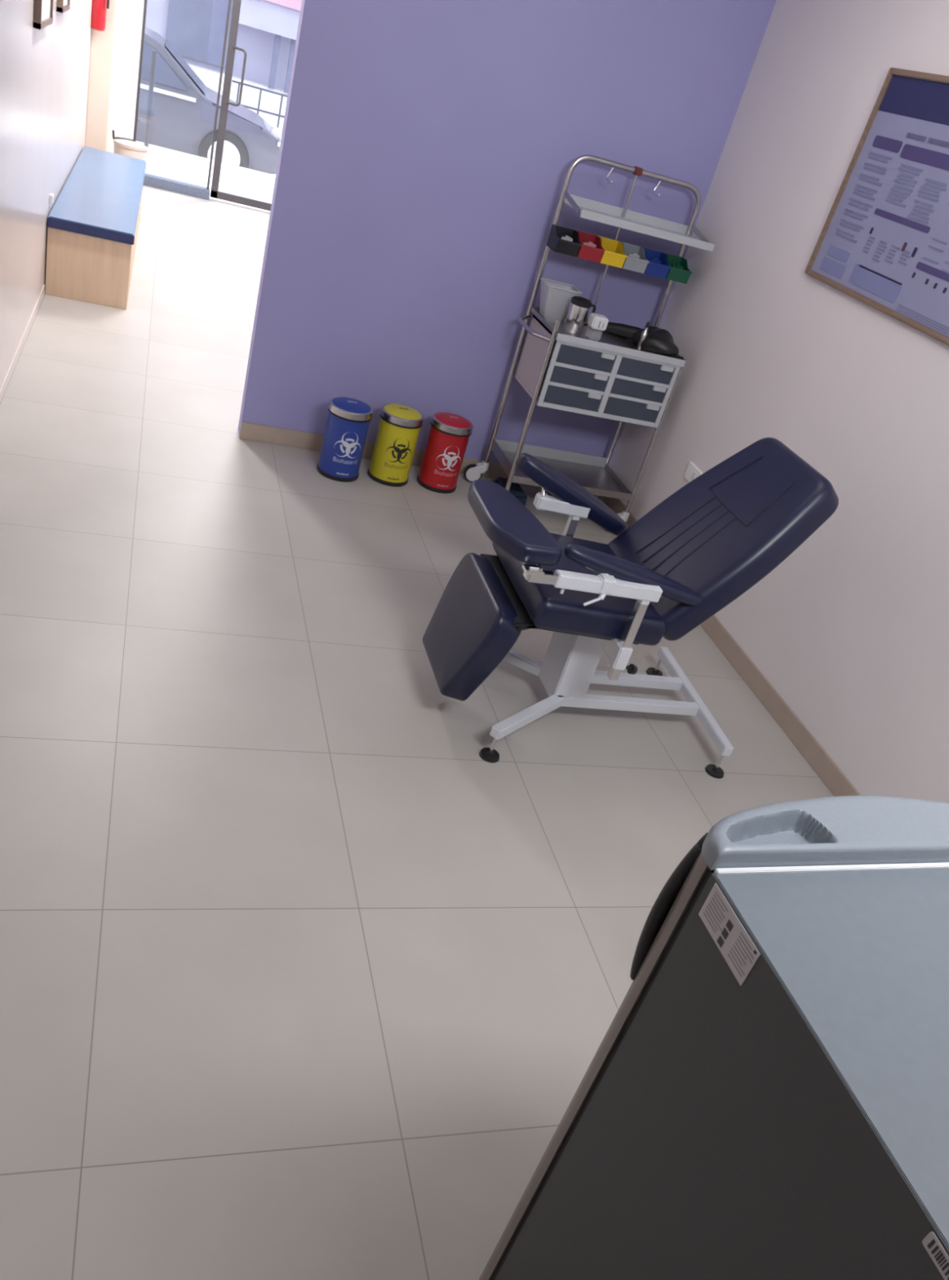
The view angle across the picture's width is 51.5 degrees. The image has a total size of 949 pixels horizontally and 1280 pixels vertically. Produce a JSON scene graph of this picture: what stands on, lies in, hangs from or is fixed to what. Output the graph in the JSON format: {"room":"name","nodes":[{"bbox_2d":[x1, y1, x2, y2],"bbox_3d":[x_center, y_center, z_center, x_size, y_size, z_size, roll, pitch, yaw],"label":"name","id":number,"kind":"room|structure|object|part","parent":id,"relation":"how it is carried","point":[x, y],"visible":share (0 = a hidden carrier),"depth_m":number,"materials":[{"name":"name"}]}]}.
{"room":"blood draw room","nodes":[
{"label":"blood draw room","id":0,"kind":"room"},
{"bbox_2d":[0,0,92,388],"bbox_3d":[-1.882,-2.376,3.927,0.100,2.750,11.390,5,32,-20],"label":"wall","id":1,"kind":"structure","parent":0,"point":[44,73],"depth_m":4.74,"materials":[{"name":"beige paint"}]},
{"bbox_2d":[0,284,44,403],"bbox_3d":[-1.685,-0.109,2.958,0.006,0.060,7.040,5,32,-20],"label":"baseboard","id":2,"kind":"structure","parent":1,"relation":"attached to","point":[18,352],"depth_m":4.90,"materials":[{"name":"beige paint"}]},
{"bbox_2d":[33,0,53,29],"bbox_3d":[-1.938,-2.998,4.432,0.030,0.400,0.510,5,32,-20],"label":"picture frame","id":3,"kind":"object","parent":1,"relation":"attached to","point":[42,9],"visible":1,"depth_m":4.42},
{"bbox_2d":[41,0,50,21],"bbox_3d":[-1.942,-2.999,4.430,0.020,0.360,0.470,5,32,-20],"label":"print","id":4,"kind":"object","parent":3,"relation":"attached to","point":[46,4],"depth_m":4.54},
{"bbox_2d":[48,193,53,204],"bbox_3d":[-2.423,-2.527,5.628,0.020,0.050,0.050,5,32,-20],"label":"clip","id":5,"kind":"object","parent":1,"relation":"attached to","point":[51,195],"visible":1,"depth_m":5.61,"materials":[{"name":"white plastic"}]},
{"bbox_2d":[56,0,70,13],"bbox_3d":[-2.158,-3.545,5.177,0.030,0.400,0.410,5,32,-20],"label":"picture frame","id":6,"kind":"object","parent":1,"relation":"attached to","point":[62,6],"visible":1,"depth_m":5.11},
{"bbox_2d":[62,0,67,6],"bbox_3d":[-2.163,-3.545,5.176,0.020,0.360,0.370,5,32,-20],"label":"print","id":7,"kind":"object","parent":6,"relation":"attached to","point":[64,2],"depth_m":5.29},
{"bbox_2d":[90,0,109,31],"bbox_3d":[-2.761,-4.765,7.229,0.120,0.490,0.138,-6,37,-35],"label":"fire extinguisher","id":8,"kind":"object","parent":1,"relation":"attached to","point":[99,8],"visible":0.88,"depth_m":7.27,"materials":[{"name":"red metal"}]},
{"bbox_2d":[84,0,118,151],"bbox_3d":[-2.826,-4.830,7.526,0.155,2.750,0.400,5,32,-20],"label":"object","id":9,"kind":"structure","parent":1,"relation":"attached to","point":[103,42],"depth_m":7.62,"materials":[{"name":"beige paint"}]},
{"bbox_2d":[107,0,144,152],"bbox_3d":[-1.775,-5.358,8.954,3.005,2.750,0.120,5,32,-20],"label":"wall","id":10,"kind":"structure","parent":0,"point":[130,12],"depth_m":8.70,"materials":[{"name":"paint"}]},
{"bbox_2d":[142,173,210,199],"bbox_3d":[-2.882,-4.310,9.311,0.720,0.085,0.140,5,32,-20],"label":"trim","id":11,"kind":"structure","parent":10,"relation":"attached to","point":[152,180],"depth_m":9.28,"materials":[{"name":"grey stone"}]},
{"bbox_2d":[133,0,231,189],"bbox_3d":[-2.572,-5.342,8.713,0.710,2.450,0.040,5,32,-20],"label":"window","id":12,"kind":"structure","parent":10,"relation":"in","point":[145,1],"depth_m":8.86,"materials":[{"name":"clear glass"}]},
{"bbox_2d":[210,0,271,210],"bbox_3d":[-1.688,-5.219,9.018,1.135,2.460,0.111,5,32,-20],"label":"door","id":13,"kind":"structure","parent":10,"relation":"in","point":[232,46],"depth_m":9.08,"materials":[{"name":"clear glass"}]},
{"bbox_3d":[-2.160,-5.114,8.929,0.136,0.471,0.022,20,30,5],"label":"handle","id":14,"kind":"part","parent":13,"relation":"part of","materials":[{"name":"metal"}]},
{"bbox_2d":[0,185,835,1279],"bbox_3d":[-0.798,-1.059,5.165,3.205,0.100,11.390,5,32,-20],"label":"floor","id":15,"kind":"structure","parent":0,"point":[299,980],"depth_m":2.65,"materials":[{"name":"tile"}]},
{"bbox_2d":[44,146,146,309],"bbox_3d":[-2.566,-2.915,6.788,0.468,0.445,2.622,5,32,-20],"label":"storage bench","id":16,"kind":"object","parent":15,"relation":"on","point":[93,224],"visible":1,"depth_m":5.84,"materials":[{"name":"brown wood"}]},
{"bbox_2d":[48,146,146,235],"bbox_3d":[-2.516,-3.078,6.694,0.464,0.055,2.615,5,32,-20],"label":"seat cushion","id":17,"kind":"object","parent":16,"relation":"on","point":[101,194],"depth_m":6.30,"materials":[{"name":"blue leather"}]},
{"bbox_2d":[112,129,148,161],"bbox_3d":[-2.979,-4.082,8.457,0.295,0.506,0.293,5,32,-20],"label":"bin","id":18,"kind":"object","parent":15,"relation":"on","point":[122,146],"visible":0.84,"depth_m":8.30,"materials":[{"name":"beige plastic"}]},
{"bbox_3d":[-2.927,-4.221,8.369,0.282,0.040,0.282,5,32,-20],"label":"lid","id":19,"kind":"part","parent":18,"relation":"part of","materials":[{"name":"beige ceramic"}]},
{"bbox_2d":[316,396,373,482],"bbox_3d":[-0.610,-0.950,4.618,0.206,0.359,0.206,3,33,-23],"label":"waste bin","id":20,"kind":"object","parent":15,"relation":"on","point":[348,419],"visible":1,"depth_m":4.54,"materials":[{"name":"blue metal"}]},
{"bbox_3d":[-0.565,-1.091,4.534,0.186,0.018,0.186,3,33,-23],"label":"lid","id":21,"kind":"part","parent":20,"relation":"part of","materials":[{"name":"blue paint"}]},
{"bbox_2d":[367,404,423,486],"bbox_3d":[-0.380,-0.945,4.730,0.206,0.359,0.206,3,33,-23],"label":"waste bin","id":22,"kind":"object","parent":15,"relation":"on","point":[399,426],"visible":1,"depth_m":4.66,"materials":[{"name":"yellow metal"}]},
{"bbox_3d":[-0.336,-1.086,4.646,0.186,0.018,0.186,3,33,-23],"label":"lid","id":23,"kind":"part","parent":22,"relation":"part of","materials":[{"name":"yellow paint"}]},
{"bbox_2d":[417,412,473,493],"bbox_3d":[-0.145,-0.925,4.821,0.206,0.359,0.206,3,33,-23],"label":"waste bin","id":24,"kind":"object","parent":15,"relation":"on","point":[449,435],"visible":1,"depth_m":4.75,"materials":[{"name":"red metal"}]},
{"bbox_3d":[-0.101,-1.067,4.736,0.186,0.018,0.186,3,33,-23],"label":"lid","id":25,"kind":"part","parent":24,"relation":"part of","materials":[{"name":"red paint"}]},
{"bbox_2d":[493,476,527,505],"bbox_3d":[0.173,-0.738,4.945,0.140,0.090,0.200,5,32,-20],"label":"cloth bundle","id":26,"kind":"object","parent":15,"relation":"on","point":[516,490],"visible":0.45,"depth_m":4.90,"materials":[{"name":"fabric"}]},
{"bbox_2d":[463,154,715,532],"bbox_3d":[0.560,-1.325,4.601,0.777,1.604,0.507,5,32,-20],"label":"trolley","id":27,"kind":"object","parent":15,"relation":"on","point":[594,372],"visible":0.7,"depth_m":4.53,"materials":[{"name":"silver metal"}]},
{"bbox_3d":[0.257,-1.042,4.509,0.023,0.860,0.023,5,32,-20],"label":"post","id":28,"kind":"part","parent":27,"relation":"part of","materials":[{"name":"silver metal"}]},
{"bbox_3d":[0.269,-1.423,4.476,0.083,0.029,0.373,5,32,-20],"label":"push handle","id":29,"kind":"part","parent":27,"relation":"part of","materials":[{"name":"silver metal"}]},
{"bbox_2d":[539,277,582,324],"bbox_3d":[0.376,-1.555,4.527,0.176,0.160,0.150,5,32,-20],"label":"plastic tub","id":30,"kind":"object","parent":27,"relation":"on","point":[556,296],"visible":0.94,"depth_m":4.49,"materials":[{"name":"white plastic"}]},
{"bbox_2d":[491,439,633,500],"bbox_3d":[0.439,-0.853,4.920,0.648,0.059,0.388,5,32,-20],"label":"tray","id":31,"kind":"object","parent":27,"relation":"on","point":[594,473],"depth_m":5.00,"materials":[{"name":"metal"}]},
{"bbox_2d":[546,224,582,257],"bbox_3d":[0.405,-1.789,4.405,0.114,0.092,0.136,5,32,-20],"label":"storage bin","id":32,"kind":"object","parent":27,"relation":"attached to","point":[562,240],"visible":1,"depth_m":4.38,"materials":[{"name":"black plastic"}]},
{"bbox_3d":[0.411,-1.202,4.639,0.276,0.080,0.348,5,32,-20],"label":"drawer","id":33,"kind":"part","parent":27,"relation":"part of","materials":[{"name":"grey plastic"}]},
{"bbox_3d":[0.435,-1.280,4.593,0.276,0.072,0.348,5,32,-20],"label":"drawer","id":34,"kind":"part","parent":27,"relation":"part of","materials":[{"name":"grey plastic"}]},
{"bbox_2d":[563,295,595,334],"bbox_3d":[0.476,-1.465,4.438,0.118,0.150,0.095,18,30,2],"label":"jug","id":35,"kind":"object","parent":27,"relation":"on","point":[580,306],"visible":0.9,"depth_m":4.41,"materials":[{"name":"silver metal"}]},
{"bbox_3d":[0.480,-1.518,4.409,0.094,0.030,0.094,5,32,-20],"label":"lid","id":36,"kind":"part","parent":35,"relation":"part of","materials":[{"name":"black plastic"}]},
{"bbox_3d":[0.524,-1.473,4.460,0.041,0.101,0.012,-6,37,-34],"label":"handle","id":37,"kind":"part","parent":35,"relation":"part of","materials":[{"name":"black plastic"}]},
{"bbox_3d":[0.460,-1.358,4.546,0.276,0.080,0.348,5,32,-20],"label":"drawer","id":38,"kind":"part","parent":27,"relation":"part of","materials":[{"name":"grey plastic"}]},
{"bbox_2d":[575,230,604,262],"bbox_3d":[0.512,-1.779,4.444,0.114,0.092,0.136,5,32,-20],"label":"storage bin","id":39,"kind":"object","parent":27,"relation":"attached to","point":[591,249],"visible":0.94,"depth_m":4.42,"materials":[{"name":"red plastic"}]},
{"bbox_3d":[0.552,-1.120,4.513,0.063,0.021,0.016,5,32,-20],"label":"drawer handle","id":40,"kind":"part","parent":27,"relation":"part of","materials":[{"name":"grey plastic"}]},
{"bbox_2d":[587,312,608,330],"bbox_3d":[0.546,-1.402,4.413,0.073,0.108,0.068,5,32,-20],"label":"clear jar","id":41,"kind":"object","parent":27,"relation":"on","point":[598,322],"visible":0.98,"depth_m":4.38,"materials":[{"name":"plastic"}]},
{"bbox_3d":[0.575,-1.195,4.468,0.063,0.021,0.016,5,32,-20],"label":"drawer handle","id":42,"kind":"part","parent":27,"relation":"part of","materials":[{"name":"grey plastic"}]},
{"bbox_3d":[0.600,-1.276,4.419,0.063,0.021,0.016,5,32,-20],"label":"drawer handle","id":43,"kind":"part","parent":27,"relation":"part of","materials":[{"name":"grey plastic"}]},
{"bbox_2d":[531,306,686,361],"bbox_3d":[0.621,-1.418,4.569,0.652,0.027,0.394,5,32,-20],"label":"tray","id":44,"kind":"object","parent":27,"relation":"on","point":[588,333],"depth_m":4.53,"materials":[{"name":"metal"}]},
{"bbox_2d":[598,235,627,267],"bbox_3d":[0.618,-1.768,4.484,0.114,0.095,0.136,5,32,-20],"label":"storage bin","id":45,"kind":"object","parent":27,"relation":"attached to","point":[614,255],"visible":0.86,"depth_m":4.46,"materials":[{"name":"yellow plastic"}]},
{"bbox_3d":[0.697,-1.175,4.744,0.276,0.080,0.348,5,32,-20],"label":"drawer","id":46,"kind":"part","parent":27,"relation":"part of","materials":[{"name":"grey plastic"}]},
{"bbox_2d":[620,241,649,273],"bbox_3d":[0.726,-1.759,4.522,0.114,0.092,0.136,5,32,-20],"label":"storage bin","id":47,"kind":"object","parent":27,"relation":"attached to","point":[636,260],"visible":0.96,"depth_m":4.50,"materials":[{"name":"grey plastic"}]},
{"bbox_3d":[0.722,-1.253,4.697,0.276,0.072,0.348,5,32,-20],"label":"drawer","id":48,"kind":"part","parent":27,"relation":"part of","materials":[{"name":"grey plastic"}]},
{"bbox_2d":[564,194,715,251],"bbox_3d":[0.739,-1.872,4.407,0.664,0.053,0.254,5,32,-20],"label":"shelf","id":49,"kind":"object","parent":27,"relation":"attached to","point":[588,209],"depth_m":4.42,"materials":[{"name":"white metal"}]},
{"bbox_2d":[602,321,681,359],"bbox_3d":[0.764,-1.425,4.577,0.358,0.112,0.324,5,32,-20],"label":"pouch","id":50,"kind":"object","parent":27,"relation":"on","point":[660,341],"visible":0.86,"depth_m":4.52,"materials":[{"name":"leather"}]},
{"bbox_2d":[636,321,650,349],"bbox_3d":[0.778,-1.396,4.507,0.028,0.125,0.028,5,32,-20],"label":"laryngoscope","id":51,"kind":"object","parent":27,"relation":"on","point":[644,335],"visible":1,"depth_m":4.50,"materials":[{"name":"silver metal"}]},
{"bbox_3d":[0.746,-1.331,4.650,0.276,0.080,0.348,5,32,-20],"label":"drawer","id":52,"kind":"part","parent":27,"relation":"part of","materials":[{"name":"grey plastic"}]},
{"bbox_3d":[0.838,-1.093,4.617,0.063,0.021,0.016,5,32,-20],"label":"drawer handle","id":53,"kind":"part","parent":27,"relation":"part of","materials":[{"name":"grey plastic"}]},
{"bbox_3d":[0.865,-0.968,4.743,0.023,0.820,0.023,5,32,-20],"label":"post","id":54,"kind":"part","parent":27,"relation":"part of","materials":[{"name":"silver metal"}]},
{"bbox_2d":[642,247,671,278],"bbox_3d":[0.832,-1.749,4.561,0.114,0.092,0.136,5,32,-20],"label":"storage bin","id":55,"kind":"object","parent":27,"relation":"attached to","point":[658,266],"visible":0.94,"depth_m":4.53,"materials":[{"name":"blue plastic"}]},
{"bbox_3d":[0.861,-1.168,4.572,0.063,0.021,0.016,5,32,-20],"label":"drawer handle","id":56,"kind":"part","parent":27,"relation":"part of","materials":[{"name":"grey plastic"}]},
{"bbox_3d":[0.887,-1.249,4.524,0.063,0.021,0.016,5,32,-20],"label":"drawer handle","id":57,"kind":"part","parent":27,"relation":"part of","materials":[{"name":"grey plastic"}]},
{"bbox_2d":[662,252,693,284],"bbox_3d":[0.939,-1.739,4.599,0.114,0.092,0.136,5,32,-20],"label":"storage bin","id":58,"kind":"object","parent":27,"relation":"attached to","point":[679,272],"visible":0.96,"depth_m":4.57,"materials":[{"name":"green plastic"}]},
{"bbox_2d":[422,437,839,778],"bbox_3d":[0.452,-0.191,3.217,1.078,1.045,0.692,5,32,-20],"label":"recliner chair","id":59,"kind":"object","parent":15,"relation":"on","point":[719,535],"visible":1,"depth_m":3.06,"materials":[{"name":"blue leather"}]},
{"bbox_3d":[0.106,-0.161,3.120,0.080,0.016,0.430,5,32,-20],"label":"hinge plate","id":60,"kind":"part","parent":59,"relation":"part of","materials":[{"name":"black plastic"}]},
{"bbox_3d":[0.086,0.041,3.491,0.373,0.038,0.036,24,30,12],"label":"leg","id":61,"kind":"part","parent":59,"relation":"part of","materials":[{"name":"white metal"}]},
{"bbox_3d":[0.176,0.245,3.196,0.036,0.038,0.364,34,34,27],"label":"leg","id":62,"kind":"part","parent":59,"relation":"part of","materials":[{"name":"white metal"}]},
{"bbox_3d":[0.198,-0.177,2.760,0.103,0.030,0.028,5,32,-20],"label":"chrome arm","id":63,"kind":"part","parent":59,"relation":"part of"},
{"bbox_3d":[0.230,-0.496,3.263,0.014,0.038,0.032,5,32,-20],"label":"pad stem","id":64,"kind":"part","parent":59,"relation":"part of","materials":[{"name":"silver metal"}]},
{"bbox_3d":[0.306,-0.310,3.402,0.028,0.278,0.028,5,32,-20],"label":"arm post","id":65,"kind":"part","parent":59,"relation":"part of","materials":[{"name":"silver metal"}]},
{"bbox_2d":[568,515,580,520],"bbox_3d":[0.342,-0.426,3.333,0.030,0.034,0.030,5,32,-20],"label":"bracket","id":66,"kind":"object","parent":59,"relation":"attached to","point":[571,517],"depth_m":3.32,"materials":[{"name":"white metal"}]},
{"bbox_3d":[0.328,-0.184,3.170,0.446,0.129,0.524,5,32,-20],"label":"seat","id":67,"kind":"part","parent":59,"relation":"part of","materials":[{"name":"blue leather"}]},
{"bbox_3d":[0.347,-0.116,2.817,0.071,0.045,0.020,-7,38,-36],"label":"locking lever","id":68,"kind":"part","parent":59,"relation":"part of","materials":[{"name":"white metal"}]},
{"bbox_3d":[0.462,-0.003,2.960,0.028,0.290,0.028,5,32,-20],"label":"arm post","id":69,"kind":"part","parent":59,"relation":"part of","materials":[{"name":"silver metal"}]},
{"bbox_3d":[0.539,0.224,3.422,0.575,0.038,0.036,5,32,-20],"label":"rail","id":70,"kind":"part","parent":59,"relation":"part of","materials":[{"name":"white metal"}]},
{"bbox_3d":[0.476,0.089,3.028,0.049,0.034,0.034,5,32,-20],"label":"clamp knob","id":71,"kind":"part","parent":59,"relation":"part of","materials":[{"name":"black plastic"}]},
{"bbox_3d":[0.503,0.139,3.544,0.575,0.038,0.036,5,32,-20],"label":"rail","id":72,"kind":"part","parent":59,"relation":"part of","materials":[{"name":"white metal"}]},
{"bbox_2d":[637,599,649,604],"bbox_3d":[0.499,-0.124,2.888,0.030,0.034,0.030,5,32,-20],"label":"bracket","id":73,"kind":"object","parent":59,"relation":"attached to","point":[640,602],"depth_m":2.88,"materials":[{"name":"white metal"}]},
{"bbox_3d":[0.792,-0.351,3.193,0.485,0.579,0.533,5,32,-20],"label":"backrest","id":74,"kind":"part","parent":59,"relation":"part of","materials":[{"name":"blue leather"}]},
{"bbox_2d":[479,795,948,1279],"bbox_3d":[0.425,0.865,1.288,0.552,1.200,0.646,4,32,-22],"label":"cart","id":75,"kind":"object","parent":15,"relation":"on","point":[766,1096],"visible":1,"depth_m":1.05,"materials":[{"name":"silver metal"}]},
{"bbox_3d":[0.353,0.704,1.498,0.550,1.120,0.093,4,32,-22],"label":"door","id":76,"kind":"part","parent":75,"relation":"part of","materials":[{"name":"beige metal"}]},
{"bbox_3d":[0.233,0.322,1.182,0.030,0.230,0.038,32,33,24],"label":"door handle","id":77,"kind":"part","parent":75,"relation":"part of","materials":[{"name":"black plastic"}]},
{"bbox_3d":[0.587,0.427,0.966,0.547,0.013,0.540,4,32,-22],"label":"panel","id":78,"kind":"part","parent":75,"relation":"part of","materials":[{"name":"silver metal"}]},
{"bbox_2d":[238,0,776,466],"bbox_3d":[0.119,-2.063,4.449,1.955,2.750,0.120,5,32,-20],"label":"wall","id":79,"kind":"structure","parent":0,"point":[428,148],"depth_m":4.37,"materials":[{"name":"purple paint"}]},
{"bbox_2d":[239,422,508,478],"bbox_3d":[-0.216,-0.923,5.056,1.943,0.085,0.012,5,32,-20],"label":"baseboard","id":80,"kind":"structure","parent":79,"relation":"attached to","point":[249,431],"depth_m":4.82,"materials":[{"name":"beige tile"}]},
{"bbox_2d":[609,0,948,802],"bbox_3d":[1.024,-2.103,4.987,0.100,2.750,11.390,5,32,-20],"label":"wall","id":81,"kind":"structure","parent":0,"point":[851,629],"depth_m":3.72,"materials":[{"name":"paint"}]},
{"bbox_2d":[684,461,702,481],"bbox_3d":[1.006,-0.760,4.521,0.016,0.080,0.130,5,32,-20],"label":"wall socket","id":82,"kind":"object","parent":81,"relation":"attached to","point":[693,472],"visible":0.73,"depth_m":4.52,"materials":[{"name":"white plastic"}]},
{"bbox_2d":[600,495,861,796],"bbox_3d":[1.331,0.629,3.275,0.012,0.085,5.288,5,32,-20],"label":"baseboard","id":83,"kind":"structure","parent":81,"relation":"attached to","point":[834,779],"depth_m":3.81,"materials":[{"name":"beige wood"}]},
{"bbox_2d":[804,67,948,345],"bbox_3d":[1.532,-1.433,3.241,0.022,0.723,1.120,5,32,-20],"label":"framed poster","id":84,"kind":"object","parent":81,"relation":"attached to","point":[883,242],"visible":1,"depth_m":3.42,"materials":[{"name":"paper"}]},
{"label":"outside","id":85,"kind":"structure","parent":0,"visible":0},
{"bbox_2d":[135,141,275,211],"bbox_3d":[-2.406,-4.755,10.830,30.000,0.400,2.510,5,32,-20],"label":"pavement","id":86,"kind":"structure","parent":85,"point":[162,162],"depth_m":10.74,"materials":[{"name":"white concrete"}]},
{"bbox_2d":[143,49,156,147],"bbox_3d":[-3.580,-5.957,10.842,0.048,0.970,0.048,5,32,-20],"label":"bollard","id":87,"kind":"object","parent":86,"relation":"on","point":[153,52],"visible":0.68,"depth_m":10.81,"materials":[{"name":"grey metal"}]},
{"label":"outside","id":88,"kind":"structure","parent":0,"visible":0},
{"bbox_3d":[-5.384,-11.341,20.698,30.000,0.120,21.950,5,32,-20],"label":"street","id":89,"kind":"object","parent":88,"visible":0},
{"bbox_2d":[136,26,281,174],"bbox_3d":[-4.438,-6.920,12.261,4.140,1.427,1.720,5,32,-20],"label":"parked car","id":90,"kind":"object","parent":89,"relation":"on","point":[183,115],"visible":0.49,"depth_m":12.03,"materials":[{"name":"grey paint"}]},
{"bbox_3d":[-4.667,-6.623,11.360,2.800,0.045,0.013,5,32,-20],"label":"moulding","id":91,"kind":"part","parent":90,"relation":"part of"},
{"bbox_2d":[145,0,302,113],"bbox_3d":[-4.321,-13.521,18.346,20.000,6.380,3.800,5,32,-20],"label":"building","id":92,"kind":"structure","parent":89,"relation":"on","point":[267,30],"depth_m":18.27,"materials":[{"name":"white paint"}]},
{"bbox_3d":[-3.742,-10.866,18.418,0.100,0.950,0.100,5,32,-20],"label":"post","id":93,"kind":"part","parent":92,"relation":"part of","materials":[{"name":"white paint"}]},
{"bbox_3d":[-3.462,-10.839,18.520,0.100,0.950,0.100,5,32,-20],"label":"post","id":94,"kind":"part","parent":92,"relation":"part of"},
{"bbox_2d":[231,80,288,127],"bbox_3d":[-2.291,-7.273,14.389,2.600,1.014,0.028,5,32,-20],"label":"railing","id":95,"kind":"object","parent":89,"relation":"on","point":[258,109],"visible":0.13,"depth_m":13.91,"materials":[{"name":"grey metal"}]},
{"bbox_3d":[-2.163,-7.681,14.144,2.600,0.028,0.028,5,32,-20],"label":"rail","id":96,"kind":"part","parent":95,"relation":"part of","materials":[{"name":"grey metal"}]},
{"bbox_3d":[-2.233,-7.458,14.278,2.600,0.028,0.028,5,32,-20],"label":"rail","id":97,"kind":"part","parent":95,"relation":"part of","materials":[{"name":"grey metal"}]},
{"bbox_2d":[258,99,287,137],"bbox_3d":[-1.401,-8.428,16.359,4.140,1.427,1.720,12,30,-9],"label":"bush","id":98,"kind":"object","parent":89,"relation":"on","point":[274,108],"visible":0.09,"depth_m":15.58,"materials":[{"name":"white paint"}]}
]}

